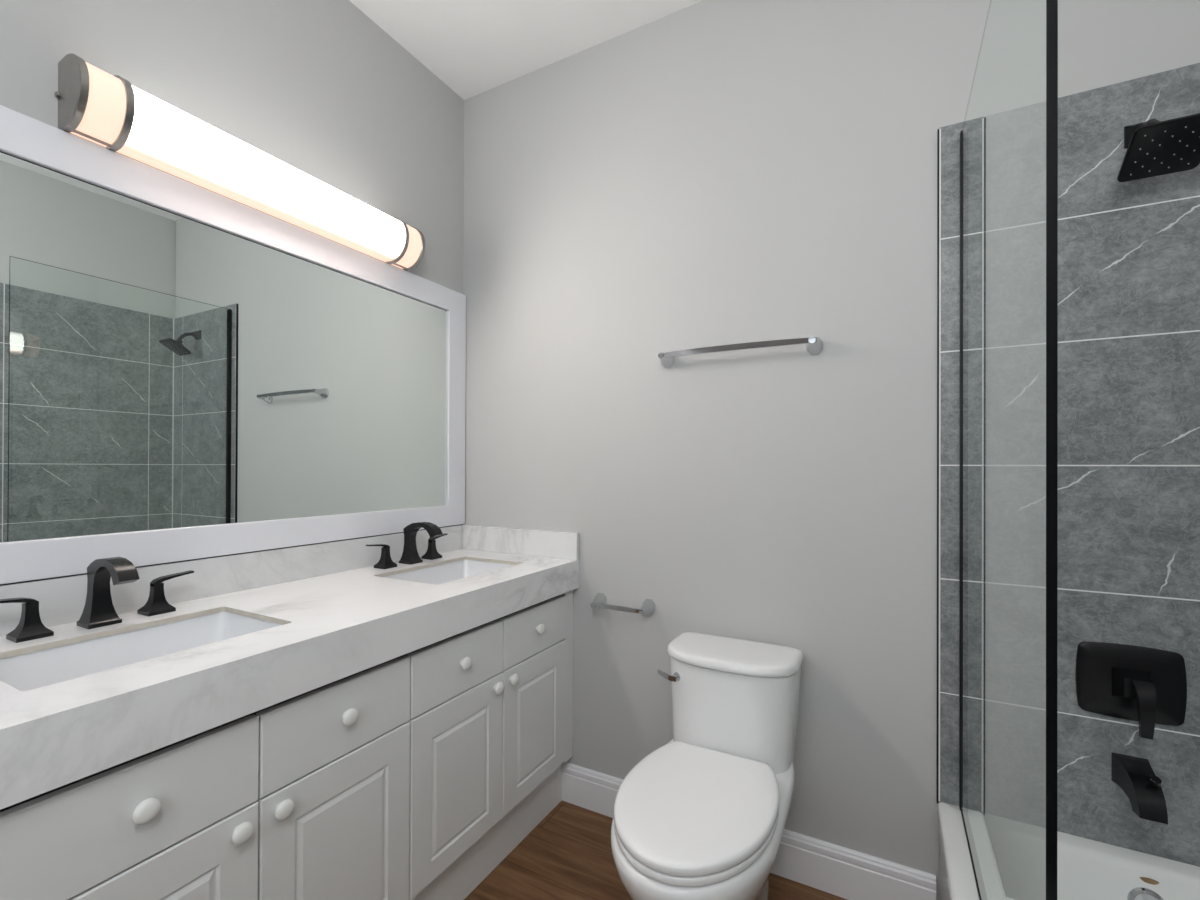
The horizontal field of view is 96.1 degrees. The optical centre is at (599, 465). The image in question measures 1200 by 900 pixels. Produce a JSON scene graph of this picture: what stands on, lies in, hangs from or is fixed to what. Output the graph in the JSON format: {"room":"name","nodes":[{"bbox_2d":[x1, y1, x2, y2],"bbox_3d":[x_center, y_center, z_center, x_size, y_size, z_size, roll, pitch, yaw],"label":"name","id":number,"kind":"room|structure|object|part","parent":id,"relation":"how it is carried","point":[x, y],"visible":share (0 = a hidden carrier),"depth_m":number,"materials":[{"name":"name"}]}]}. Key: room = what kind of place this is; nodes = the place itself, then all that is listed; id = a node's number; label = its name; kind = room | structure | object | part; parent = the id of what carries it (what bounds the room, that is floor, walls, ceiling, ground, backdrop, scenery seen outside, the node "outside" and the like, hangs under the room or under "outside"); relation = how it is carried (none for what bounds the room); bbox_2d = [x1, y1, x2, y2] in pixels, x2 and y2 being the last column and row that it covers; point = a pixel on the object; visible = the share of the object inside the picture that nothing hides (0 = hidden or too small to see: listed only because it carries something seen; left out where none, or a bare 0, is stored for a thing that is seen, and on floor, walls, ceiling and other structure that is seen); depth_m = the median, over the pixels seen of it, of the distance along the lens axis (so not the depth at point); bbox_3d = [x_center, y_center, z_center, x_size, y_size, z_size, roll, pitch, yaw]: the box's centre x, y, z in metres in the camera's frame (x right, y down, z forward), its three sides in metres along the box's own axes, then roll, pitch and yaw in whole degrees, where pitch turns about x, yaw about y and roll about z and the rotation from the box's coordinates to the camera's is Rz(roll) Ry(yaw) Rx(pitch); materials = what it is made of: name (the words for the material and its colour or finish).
{"room":"bathroom","nodes":[
{"label":"bathroom","id":0,"kind":"room"},
{"bbox_2d":[0,0,463,293],"bbox_3d":[-1.188,-0.153,1.234,0.100,2.788,2.600,0,0,28],"label":"wall","id":1,"kind":"structure","parent":0,"point":[318,87],"depth_m":1.62,"materials":[{"name":"paint"}]},
{"bbox_2d":[0,525,461,635],"bbox_3d":[-0.943,0.293,1.569,0.016,0.100,1.571,0,0,28],"label":"backsplash","id":2,"kind":"structure","parent":1,"relation":"attached to","point":[62,600],"depth_m":1.43,"materials":[{"name":"white stone"}]},
{"bbox_2d":[0,105,465,585],"bbox_3d":[-0.941,-0.237,1.570,0.020,0.960,1.568,0,0,28],"label":"wall mirror","id":3,"kind":"object","parent":1,"relation":"attached to","point":[189,371],"visible":1,"depth_m":1.37,"materials":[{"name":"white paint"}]},
{"bbox_2d":[54,53,424,270],"bbox_3d":[-0.899,-0.794,1.546,0.114,0.158,0.946,0,0,28],"label":"vanity light","id":4,"kind":"object","parent":1,"relation":"attached to","point":[99,107],"visible":0.99,"depth_m":1.36,"materials":[{"name":"white"}]},
{"bbox_3d":[-1.117,-0.721,1.189,0.008,0.005,0.072,0,0,28],"label":"rail","id":5,"kind":"part","parent":4,"relation":"part of","materials":[{"name":"silver metal"}]},
{"bbox_2d":[349,0,702,99],"bbox_3d":[-0.081,-1.585,0.649,2.600,0.080,2.600,0,0,28],"label":"ceiling","id":6,"kind":"structure","parent":0,"point":[475,47],"depth_m":1.90,"materials":[{"name":"paint"}]},
{"bbox_2d":[464,801,847,899],"bbox_3d":[-0.091,1.283,0.639,2.600,0.080,2.600,0,0,28],"label":"floor","id":7,"kind":"structure","parent":0,"point":[568,855],"depth_m":1.66,"materials":[{"name":"brown wood"}]},
{"bbox_2d":[0,655,409,899],"bbox_3d":[-0.864,0.854,1.126,0.570,0.776,0.719,0,0,28],"label":"vanity cabinet","id":8,"kind":"object","parent":7,"relation":"on","point":[305,796],"visible":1,"depth_m":0.99,"materials":[{"name":"grey laminate"}]},
{"bbox_3d":[-0.726,0.543,0.850,0.019,0.156,0.357,0,0,28],"label":"drawer","id":9,"kind":"part","parent":8,"relation":"part of","materials":[{"name":"grey laminate"}]},
{"bbox_3d":[-0.707,0.537,0.840,0.024,0.037,0.037,0,0,28],"label":"knob","id":10,"kind":"part","parent":8,"relation":"part of","materials":[{"name":"white ceramic"}]},
{"bbox_3d":[-0.727,0.845,0.849,0.019,0.441,0.357,0,0,28],"label":"door","id":11,"kind":"part","parent":8,"relation":"part of","materials":[{"name":"grey laminate"}]},
{"bbox_3d":[-0.640,0.657,0.965,0.024,0.037,0.037,0,0,28],"label":"knob","id":12,"kind":"part","parent":8,"relation":"part of","materials":[{"name":"white ceramic"}]},
{"bbox_3d":[-0.605,0.657,1.031,0.024,0.037,0.037,0,0,28],"label":"knob","id":13,"kind":"part","parent":8,"relation":"part of","materials":[{"name":"white ceramic"}]},
{"bbox_3d":[-0.556,0.545,1.167,0.019,0.156,0.357,0,0,28],"label":"drawer","id":14,"kind":"part","parent":8,"relation":"part of","materials":[{"name":"grey laminate"}]},
{"bbox_3d":[-0.557,0.847,1.166,0.019,0.441,0.357,0,0,28],"label":"door","id":15,"kind":"part","parent":8,"relation":"part of","materials":[{"name":"grey laminate"}]},
{"bbox_3d":[-0.537,0.539,1.157,0.024,0.037,0.037,0,0,28],"label":"knob","id":16,"kind":"part","parent":8,"relation":"part of","materials":[{"name":"white ceramic"}]},
{"bbox_2d":[402,590,572,899],"bbox_3d":[-0.511,0.850,1.786,0.570,0.790,0.776,0,0,28],"label":"vanity cabinet","id":17,"kind":"object","parent":7,"relation":"on","point":[491,720],"visible":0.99,"depth_m":1.58,"materials":[{"name":"grey laminate"}]},
{"bbox_2d":[0,525,578,809],"bbox_3d":[-0.699,0.345,1.438,0.569,0.203,1.571,0,0,28],"label":"countertop","id":18,"kind":"structure","parent":17,"relation":"on","point":[339,615],"depth_m":1.16,"materials":[{"name":"white stone"}]},
{"bbox_2d":[0,557,193,642],"bbox_3d":[-1.031,0.268,1.136,0.168,0.147,0.354,0,0,28],"label":"faucet","id":19,"kind":"object","parent":18,"relation":"on","point":[99,610],"visible":1,"depth_m":1.14,"materials":[{"name":"black metal"}]},
{"bbox_3d":[-1.146,0.267,1.043,0.022,0.023,0.082,0,0,28],"label":"lever","id":20,"kind":"part","parent":19,"relation":"part of","materials":[{"name":"black metal"}]},
{"bbox_3d":[-1.131,0.307,1.071,0.053,0.068,0.053,0,0,28],"label":"handle","id":21,"kind":"part","parent":19,"relation":"part of","materials":[{"name":"black metal"}]},
{"bbox_3d":[-1.030,0.268,1.136,0.166,0.147,0.056,0,0,28],"label":"spout","id":22,"kind":"part","parent":19,"relation":"part of","materials":[{"name":"black metal"}]},
{"bbox_3d":[-1.032,0.308,1.256,0.053,0.068,0.053,0,0,28],"label":"handle","id":23,"kind":"part","parent":19,"relation":"part of","materials":[{"name":"black metal"}]},
{"bbox_3d":[-1.018,0.268,1.284,0.022,0.023,0.082,0,0,28],"label":"lever","id":24,"kind":"part","parent":19,"relation":"part of","materials":[{"name":"black metal"}]},
{"bbox_2d":[0,612,280,690],"bbox_3d":[-0.892,0.430,1.061,0.329,0.152,0.472,0,0,28],"label":"sink","id":25,"kind":"object","parent":18,"relation":"in","point":[29,671],"visible":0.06,"depth_m":1.13,"materials":[{"name":"ceramic"}]},
{"bbox_2d":[366,522,447,568],"bbox_3d":[-0.626,0.272,1.893,0.168,0.147,0.354,0,0,28],"label":"faucet","id":26,"kind":"object","parent":18,"relation":"on","point":[410,555],"visible":1,"depth_m":1.90,"materials":[{"name":"black metal"}]},
{"bbox_3d":[-0.741,0.271,1.800,0.022,0.023,0.082,0,0,28],"label":"lever","id":27,"kind":"part","parent":26,"relation":"part of","materials":[{"name":"black metal"}]},
{"bbox_3d":[-0.727,0.311,1.827,0.053,0.068,0.053,0,0,28],"label":"handle","id":28,"kind":"part","parent":26,"relation":"part of","materials":[{"name":"black metal"}]},
{"bbox_3d":[-0.625,0.272,1.892,0.166,0.147,0.056,0,0,28],"label":"spout","id":29,"kind":"part","parent":26,"relation":"part of","materials":[{"name":"black metal"}]},
{"bbox_3d":[-0.627,0.312,2.012,0.053,0.068,0.053,0,0,28],"label":"handle","id":30,"kind":"part","parent":26,"relation":"part of","materials":[{"name":"black metal"}]},
{"bbox_3d":[-0.613,0.272,2.040,0.022,0.023,0.082,0,0,28],"label":"lever","id":31,"kind":"part","parent":26,"relation":"part of","materials":[{"name":"black metal"}]},
{"bbox_2d":[386,560,512,584],"bbox_3d":[-0.492,0.434,1.809,0.329,0.152,0.472,0,0,28],"label":"sink","id":32,"kind":"object","parent":18,"relation":"in","point":[448,572],"visible":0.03,"depth_m":1.98,"materials":[{"name":"ceramic"}]},
{"bbox_3d":[-0.386,0.546,1.485,0.019,0.156,0.357,0,0,28],"label":"drawer","id":33,"kind":"part","parent":17,"relation":"part of","materials":[{"name":"grey laminate"}]},
{"bbox_3d":[-0.387,0.848,1.484,0.019,0.441,0.357,0,0,28],"label":"door","id":34,"kind":"part","parent":17,"relation":"part of","materials":[{"name":"grey laminate"}]},
{"bbox_3d":[-0.367,0.541,1.475,0.024,0.037,0.037,0,0,28],"label":"knob","id":35,"kind":"part","parent":17,"relation":"part of","materials":[{"name":"white ceramic"}]},
{"bbox_3d":[-0.300,0.660,1.600,0.024,0.037,0.037,0,0,28],"label":"knob","id":36,"kind":"part","parent":17,"relation":"part of","materials":[{"name":"white ceramic"}]},
{"bbox_3d":[-0.265,0.661,1.666,0.024,0.037,0.037,0,0,28],"label":"knob","id":37,"kind":"part","parent":17,"relation":"part of","materials":[{"name":"white ceramic"}]},
{"bbox_3d":[-0.216,0.548,1.802,0.019,0.156,0.357,0,0,28],"label":"drawer","id":38,"kind":"part","parent":17,"relation":"part of","materials":[{"name":"grey laminate"}]},
{"bbox_3d":[-0.217,0.850,1.801,0.019,0.441,0.357,0,0,28],"label":"door","id":39,"kind":"part","parent":17,"relation":"part of","materials":[{"name":"grey laminate"}]},
{"bbox_3d":[-0.197,0.542,1.792,0.024,0.037,0.037,0,0,28],"label":"knob","id":40,"kind":"part","parent":17,"relation":"part of","materials":[{"name":"white ceramic"}]},
{"bbox_3d":[-0.134,0.769,1.993,0.046,0.624,0.056,0,0,28],"label":"filler panel","id":41,"kind":"part","parent":17,"relation":"part of","materials":[{"name":"grey laminate"}]},
{"bbox_2d":[611,632,803,899],"bbox_3d":[0.275,0.893,1.384,0.385,0.708,0.709,0,0,28],"label":"toilet","id":42,"kind":"object","parent":7,"relation":"on","point":[703,815],"visible":1,"depth_m":1.35,"materials":[{"name":"white ceramic"}]},
{"bbox_3d":[0.204,0.618,1.587,0.068,0.029,0.031,0,0,28],"label":"flush lever","id":43,"kind":"part","parent":42,"relation":"part of","materials":[{"name":"silver metal"}]},
{"bbox_3d":[0.220,0.823,1.279,0.366,0.016,0.459,0,0,28],"label":"seat","id":44,"kind":"part","parent":42,"relation":"part of","materials":[{"name":"white plastic"}]},
{"bbox_3d":[0.223,0.799,1.285,0.368,0.026,0.474,0,0,28],"label":"seat lid","id":45,"kind":"part","parent":42,"relation":"part of","materials":[{"name":"white plastic"}]},
{"bbox_3d":[0.274,1.041,1.380,0.380,0.412,0.703,0,0,28],"label":"bowl","id":46,"kind":"part","parent":42,"relation":"part of","materials":[{"name":"white ceramic"}]},
{"bbox_3d":[0.390,0.720,1.596,0.371,0.296,0.223,0,0,28],"label":"tank","id":47,"kind":"part","parent":42,"relation":"part of","materials":[{"name":"white ceramic"}]},
{"bbox_3d":[0.389,0.555,1.593,0.382,0.029,0.236,0,0,28],"label":"tank lid","id":48,"kind":"part","parent":42,"relation":"part of","materials":[{"name":"white ceramic"}]},
{"bbox_2d":[938,802,1199,899],"bbox_3d":[0.857,1.075,0.612,0.701,0.343,1.554,0,0,28],"label":"bathtub","id":49,"kind":"object","parent":7,"relation":"on","point":[1087,869],"visible":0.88,"depth_m":1.25,"materials":[{"name":"white ceramic"}]},
{"bbox_2d":[959,0,1057,899],"bbox_3d":[0.757,0.007,1.044,0.017,1.794,0.880,0,0,28],"label":"screen","id":50,"kind":"object","parent":49,"relation":"on","point":[1008,495],"visible":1,"depth_m":0.86,"materials":[{"name":"clear glass"}]},
{"bbox_3d":[1.231,0.987,1.211,0.068,0.068,0.023,0,0,28],"label":"overflow plate","id":51,"kind":"part","parent":49,"relation":"part of","materials":[{"name":"silver metal"}]},
{"bbox_2d":[463,0,1199,899],"bbox_3d":[0.503,-0.145,1.746,2.400,2.788,0.100,0,0,28],"label":"wall","id":52,"kind":"structure","parent":0,"point":[705,173],"depth_m":1.71,"materials":[{"name":"paint"}]},
{"bbox_2d":[590,593,654,614],"bbox_3d":[0.071,0.486,1.877,0.234,0.052,0.070,0,0,28],"label":"toilet paper holder","id":53,"kind":"object","parent":52,"relation":"attached to","point":[600,600],"visible":1,"depth_m":1.85,"materials":[{"name":"silver metal"}]},
{"bbox_3d":[-0.011,0.486,1.923,0.046,0.052,0.066,0,0,28],"label":"post","id":54,"kind":"part","parent":53,"relation":"part of","materials":[{"name":"silver metal"}]},
{"bbox_3d":[0.155,0.486,1.835,0.046,0.052,0.066,0,0,28],"label":"post","id":55,"kind":"part","parent":53,"relation":"part of","materials":[{"name":"silver metal"}]},
{"bbox_2d":[658,336,822,367],"bbox_3d":[0.421,-0.358,1.694,0.513,0.052,0.070,0,0,28],"label":"towel bar","id":56,"kind":"object","parent":52,"relation":"attached to","point":[814,345],"visible":1,"depth_m":1.65,"materials":[{"name":"silver metal"}]},
{"bbox_3d":[0.216,-0.358,1.806,0.046,0.052,0.066,0,0,28],"label":"post","id":57,"kind":"part","parent":56,"relation":"part of","materials":[{"name":"silver metal"}]},
{"bbox_3d":[0.628,-0.357,1.586,0.046,0.052,0.066,0,0,28],"label":"post","id":58,"kind":"part","parent":56,"relation":"part of","materials":[{"name":"silver metal"}]},
{"bbox_2d":[562,762,935,899],"bbox_3d":[0.381,1.180,1.739,1.195,0.137,0.016,0,0,28],"label":"baseboard","id":59,"kind":"structure","parent":52,"relation":"attached to","point":[837,870],"depth_m":1.58,"materials":[{"name":"white paint"}]},
{"bbox_2d":[937,129,940,803],"bbox_3d":[0.919,-0.001,1.462,0.008,1.824,0.014,0,0,28],"label":"trim","id":60,"kind":"structure","parent":52,"relation":"attached to","point":[939,130],"depth_m":1.46,"materials":[{"name":"grey metal"}]},
{"bbox_2d":[939,63,1199,866],"bbox_3d":[1.228,-0.002,1.299,0.700,1.828,0.012,0,0,28],"label":"tile wall","id":61,"kind":"structure","parent":52,"relation":"attached to","point":[1129,251],"depth_m":1.29,"materials":[{"name":"tile"}]},
{"bbox_2d":[1075,642,1186,739],"bbox_3d":[1.232,0.516,1.240,0.195,0.186,0.082,0,0,28],"label":"shower valve","id":62,"kind":"object","parent":52,"relation":"attached to","point":[1147,686],"visible":1,"depth_m":1.26,"materials":[{"name":"black metal"}]},
{"bbox_3d":[1.230,0.549,1.219,0.036,0.120,0.042,0,0,28],"label":"lever","id":63,"kind":"part","parent":62,"relation":"part of","materials":[{"name":"black metal"}]},
{"bbox_2d":[1111,752,1167,823],"bbox_3d":[1.219,0.724,1.215,0.063,0.091,0.136,0,0,28],"label":"tub spout","id":64,"kind":"object","parent":52,"relation":"attached to","point":[1136,777],"visible":1,"depth_m":1.19,"materials":[{"name":"black metal"}]},
{"bbox_3d":[1.213,0.694,1.179,0.020,0.032,0.026,0,0,28],"label":"diverter knob","id":65,"kind":"part","parent":64,"relation":"part of","materials":[{"name":"black metal"}]},
{"bbox_2d":[1117,113,1199,181],"bbox_3d":[1.237,-0.728,1.191,0.134,0.157,0.175,0,0,28],"label":"shower","id":66,"kind":"object","parent":52,"relation":"attached to","point":[1154,147],"visible":1,"depth_m":1.17,"materials":[{"name":"black metal"}]},
{"bbox_3d":[1.245,-0.754,1.217,0.025,0.072,0.102,0,0,28],"label":"arm","id":67,"kind":"part","parent":66,"relation":"part of","materials":[{"name":"black metal"}]}
]}

